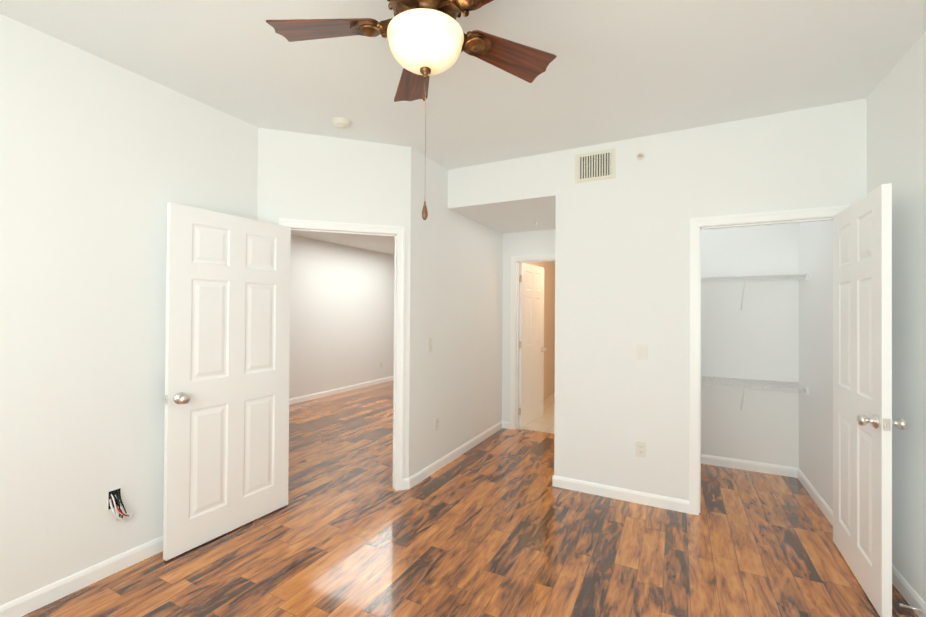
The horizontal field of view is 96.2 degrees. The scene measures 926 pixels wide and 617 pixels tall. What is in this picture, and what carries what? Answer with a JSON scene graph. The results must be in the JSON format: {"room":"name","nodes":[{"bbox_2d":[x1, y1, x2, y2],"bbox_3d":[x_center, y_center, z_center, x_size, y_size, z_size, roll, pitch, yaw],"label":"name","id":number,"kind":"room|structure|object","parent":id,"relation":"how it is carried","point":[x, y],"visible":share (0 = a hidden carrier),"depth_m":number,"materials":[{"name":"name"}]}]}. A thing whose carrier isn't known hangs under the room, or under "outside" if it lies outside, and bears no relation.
{"room":"empty bedroom","nodes":[
{"label":"empty bedroom","id":0,"kind":"room"},
{"bbox_2d":[0,14,257,605],"bbox_3d":[-2.205,0.049,1.760,0.110,2.755,2.935,0,0,27],"label":"wall","id":1,"kind":"structure","parent":0,"point":[103,162],"depth_m":2.14,"materials":[{"name":"white paint"}]},
{"bbox_2d":[0,536,162,616],"bbox_3d":[-2.107,1.384,1.815,0.020,0.086,2.868,0,0,27],"label":"baseboard","id":2,"kind":"structure","parent":1,"relation":"attached to","point":[39,598],"depth_m":2.11,"materials":[{"name":"white paint"}]},
{"bbox_2d":[107,487,132,521],"bbox_3d":[-1.857,1.076,2.268,0.059,0.192,0.117,0,0,27],"label":"outlet box","id":3,"kind":"object","parent":1,"relation":"attached to","point":[114,499],"visible":0.98,"depth_m":2.25,"materials":[{"name":"black"}]},
{"bbox_2d":[257,128,410,478],"bbox_3d":[-1.001,0.067,3.228,1.168,2.755,0.110,1,0,-18],"label":"wall","id":4,"kind":"structure","parent":0,"point":[302,176],"depth_m":3.19,"materials":[{"name":"white paint"}]},
{"bbox_2d":[163,202,290,560],"bbox_3d":[-1.487,0.415,2.711,0.171,2.030,0.820,0,0,30],"label":"bedroom door","id":5,"kind":"structure","parent":4,"relation":"in","point":[226,401],"depth_m":2.63,"materials":[{"name":"white paint"}]},
{"bbox_2d":[279,218,404,490],"bbox_3d":[-0.935,0.393,3.248,0.930,2.104,0.144,1,0,-18],"label":"door frame","id":6,"kind":"structure","parent":4,"relation":"attached to","point":[397,233],"depth_m":3.31,"materials":[{"name":"white paint"}]},
{"bbox_2d":[289,234,393,398],"bbox_3d":[-2.845,0.074,5.974,0.110,2.755,9.840,0,0,27],"label":"wall","id":7,"kind":"structure","parent":0,"point":[341,315],"depth_m":7.18,"materials":[{"name":"white paint"}]},
{"bbox_2d":[289,376,392,404],"bbox_3d":[-2.775,1.409,5.985,0.012,0.086,9.730,0,0,27],"label":"baseboard","id":8,"kind":"structure","parent":7,"relation":"attached to","point":[352,387],"depth_m":7.14,"materials":[{"name":"white paint"}]},
{"bbox_2d":[291,231,393,254],"bbox_3d":[-1.399,-1.173,5.298,3.294,0.100,9.940,0,0,27],"label":"ceiling","id":9,"kind":"structure","parent":0,"point":[383,244],"depth_m":6.80,"materials":[{"name":"white paint"}]},
{"bbox_2d":[0,0,925,169],"bbox_3d":[0.130,-1.361,2.067,4.151,0.100,5.595,0,0,27],"label":"ceiling","id":10,"kind":"structure","parent":0,"point":[617,70],"depth_m":2.23,"materials":[{"name":"white paint"}]},
{"bbox_2d":[332,117,351,128],"bbox_3d":[-0.849,-1.291,2.917,0.132,0.041,0.132,0,0,27],"label":"smoke detector","id":11,"kind":"object","parent":10,"relation":"attached to","point":[342,123],"visible":1,"depth_m":2.88,"materials":[{"name":"white plastic"}]},
{"bbox_2d":[266,0,556,219],"bbox_3d":[-0.145,-0.821,1.512,1.139,0.992,1.113,0,0,27],"label":"ceiling fan","id":12,"kind":"object","parent":10,"relation":"hanging from","point":[427,39],"visible":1,"depth_m":1.53,"materials":[{"name":"brown wood"}]},
{"bbox_2d":[22,380,917,616],"bbox_3d":[-0.030,1.486,4.513,6.641,0.050,10.030,0,0,27],"label":"floor","id":13,"kind":"structure","parent":0,"point":[497,524],"depth_m":2.49,"materials":[{"name":"brown wood"}]},
{"bbox_2d":[409,147,554,476],"bbox_3d":[0.932,0.101,6.107,0.114,2.755,6.141,0,0,27],"label":"wall","id":14,"kind":"structure","parent":0,"point":[456,305],"depth_m":3.98,"materials":[{"name":"white paint"}]},
{"bbox_2d":[427,338,431,351],"bbox_3d":[-0.283,0.318,3.618,0.017,0.116,0.072,0,0,27],"label":"light switch","id":15,"kind":"object","parent":14,"relation":"attached to","point":[429,344],"visible":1,"depth_m":3.61,"materials":[{"name":"white plastic"}]},
{"bbox_2d":[434,416,438,430],"bbox_3d":[-0.234,1.034,3.727,0.008,0.116,0.072,0,0,27],"label":"outlet","id":16,"kind":"object","parent":14,"relation":"attached to","point":[436,423],"visible":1,"depth_m":3.72,"materials":[{"name":"white plastic"}]},
{"bbox_2d":[403,421,507,489],"bbox_3d":[0.017,1.416,4.210,0.060,0.086,2.040,0,0,27],"label":"baseboard","id":17,"kind":"structure","parent":14,"relation":"attached to","point":[410,482],"depth_m":3.92,"materials":[{"name":"white paint"}]},
{"bbox_2d":[448,152,555,233],"bbox_3d":[0.647,-1.135,4.340,1.041,0.412,1.500,0,0,27],"label":"ceiling bulkhead","id":18,"kind":"object","parent":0,"point":[516,195],"visible":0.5,"depth_m":3.75,"materials":[{"name":"white paint"}]},
{"bbox_2d":[502,229,554,421],"bbox_3d":[0.966,0.093,4.944,1.241,2.755,0.110,0,0,27],"label":"wall","id":19,"kind":"structure","parent":0,"point":[541,242],"depth_m":5.09,"materials":[{"name":"white paint"}]},
{"bbox_2d":[510,254,554,429],"bbox_3d":[0.982,0.418,4.933,0.834,2.104,0.144,0,0,27],"label":"door frame","id":20,"kind":"structure","parent":19,"relation":"attached to","point":[514,364],"depth_m":5.05,"materials":[{"name":"white paint"}]},
{"bbox_2d":[518,263,546,426],"bbox_3d":[0.904,0.450,5.436,0.171,2.030,0.730,0,0,33],"label":"bathroom door","id":21,"kind":"structure","parent":19,"relation":"in","point":[532,349],"depth_m":5.38,"materials":[{"name":"white paint"}]},
{"bbox_2d":[518,393,554,433],"bbox_3d":[1.922,1.481,5.949,2.026,0.005,2.688,0,0,27],"label":"floor","id":22,"kind":"structure","parent":0,"point":[544,423],"depth_m":5.41,"materials":[{"name":"beige tile"}]},
{"bbox_2d":[554,98,866,500],"bbox_3d":[1.688,0.084,3.008,2.036,2.755,0.110,0,0,27],"label":"wall","id":23,"kind":"structure","parent":0,"point":[622,264],"depth_m":3.10,"materials":[{"name":"white paint"}]},
{"bbox_2d":[552,476,555,486],"bbox_3d":[1.054,1.421,4.035,0.025,0.086,1.402,0,0,27],"label":"baseboard","id":24,"kind":"structure","parent":23,"relation":"attached to","point":[553,477],"depth_m":3.41,"materials":[{"name":"white paint"}]},
{"bbox_2d":[575,148,615,182],"bbox_3d":[1.042,-1.126,3.285,0.309,0.230,0.014,0,0,27],"label":"air vent","id":25,"kind":"object","parent":23,"relation":"in","point":[595,166],"visible":1,"depth_m":3.28,"materials":[{"name":"white plastic"}]},
{"bbox_2d":[553,475,688,513],"bbox_3d":[1.182,1.416,3.186,0.970,0.086,0.012,0,0,27],"label":"baseboard","id":26,"kind":"structure","parent":23,"relation":"attached to","point":[664,502],"depth_m":3.16,"materials":[{"name":"white paint"}]},
{"bbox_2d":[637,153,643,159],"bbox_3d":[1.335,-1.147,3.126,0.054,0.054,0.027,0,0,27],"label":"sprinkler","id":27,"kind":"object","parent":23,"relation":"attached to","point":[640,156],"visible":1,"depth_m":3.13,"materials":[{"name":"white"}]},
{"bbox_2d":[636,441,645,457],"bbox_3d":[1.333,1.055,3.115,0.072,0.116,0.008,0,0,27],"label":"outlet","id":28,"kind":"object","parent":23,"relation":"attached to","point":[640,448],"visible":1,"depth_m":3.11,"materials":[{"name":"white plastic"}]},
{"bbox_2d":[637,344,647,359],"bbox_3d":[1.343,0.326,3.112,0.072,0.116,0.017,0,0,27],"label":"light switch","id":29,"kind":"object","parent":23,"relation":"attached to","point":[642,351],"visible":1,"depth_m":3.11,"materials":[{"name":"white plastic"}]},
{"bbox_2d":[689,205,849,514],"bbox_3d":[2.041,0.410,2.823,0.886,2.104,0.144,0,0,27],"label":"trim","id":30,"kind":"structure","parent":23,"relation":"attached to","point":[697,225],"depth_m":2.95,"materials":[{"name":"white paint"}]},
{"bbox_2d":[833,183,907,616],"bbox_3d":[2.155,0.436,2.267,0.171,2.030,0.782,0,0,29],"label":"closet door","id":31,"kind":"structure","parent":23,"relation":"in","point":[863,422],"depth_m":2.13,"materials":[{"name":"white paint"}]},
{"bbox_2d":[701,223,798,467],"bbox_3d":[2.190,0.095,4.075,1.950,2.755,0.110,0,0,27],"label":"wall","id":32,"kind":"structure","parent":0,"point":[757,338],"depth_m":3.79,"materials":[{"name":"white paint"}]},
{"bbox_2d":[701,454,795,477],"bbox_3d":[2.153,1.429,4.011,1.730,0.086,0.012,0,0,27],"label":"baseboard","id":33,"kind":"structure","parent":32,"relation":"attached to","point":[767,468],"depth_m":3.77,"materials":[{"name":"white paint"}]},
{"bbox_2d":[701,376,808,411],"bbox_3d":[2.085,0.789,3.877,1.730,0.312,0.318,0,0,27],"label":"closet shelf","id":34,"kind":"object","parent":32,"relation":"attached to","point":[781,384],"visible":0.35,"depth_m":3.59,"materials":[{"name":"white metal"}]},
{"bbox_2d":[701,273,808,311],"bbox_3d":[2.092,-0.131,3.884,1.730,0.312,0.318,0,0,27],"label":"closet shelf","id":35,"kind":"object","parent":32,"relation":"attached to","point":[790,276],"visible":0.48,"depth_m":3.59,"materials":[{"name":"white metal"}]},
{"bbox_2d":[799,220,832,510],"bbox_3d":[2.763,0.092,3.179,0.110,2.755,1.178,0,0,27],"label":"wall","id":36,"kind":"structure","parent":0,"point":[816,358],"depth_m":3.16,"materials":[{"name":"white paint"}]},
{"bbox_2d":[796,468,832,525],"bbox_3d":[2.666,1.426,3.132,0.012,0.086,1.033,0,0,27],"label":"baseboard","id":37,"kind":"structure","parent":36,"relation":"attached to","point":[826,510],"depth_m":3.14,"materials":[{"name":"white paint"}]},
{"bbox_2d":[867,31,925,602],"bbox_3d":[1.557,0.066,0.653,0.110,2.755,4.417,0,0,27],"label":"wall","id":38,"kind":"structure","parent":0,"point":[896,127],"depth_m":2.10,"materials":[{"name":"white paint"}]},
{"bbox_2d":[892,565,925,616],"bbox_3d":[1.485,1.401,0.676,0.031,0.086,4.197,0,0,27],"label":"baseboard","id":39,"kind":"structure","parent":38,"relation":"attached to","point":[908,593],"depth_m":2.06,"materials":[{"name":"white paint"}]},
{"bbox_2d":[899,603,921,612],"bbox_3d":[2.112,1.412,1.963,0.073,0.020,0.020,0,0,27],"label":"door stop","id":40,"kind":"object","parent":39,"relation":"attached to","point":[910,607],"visible":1,"depth_m":1.96,"materials":[{"name":"white metal"}]}
]}

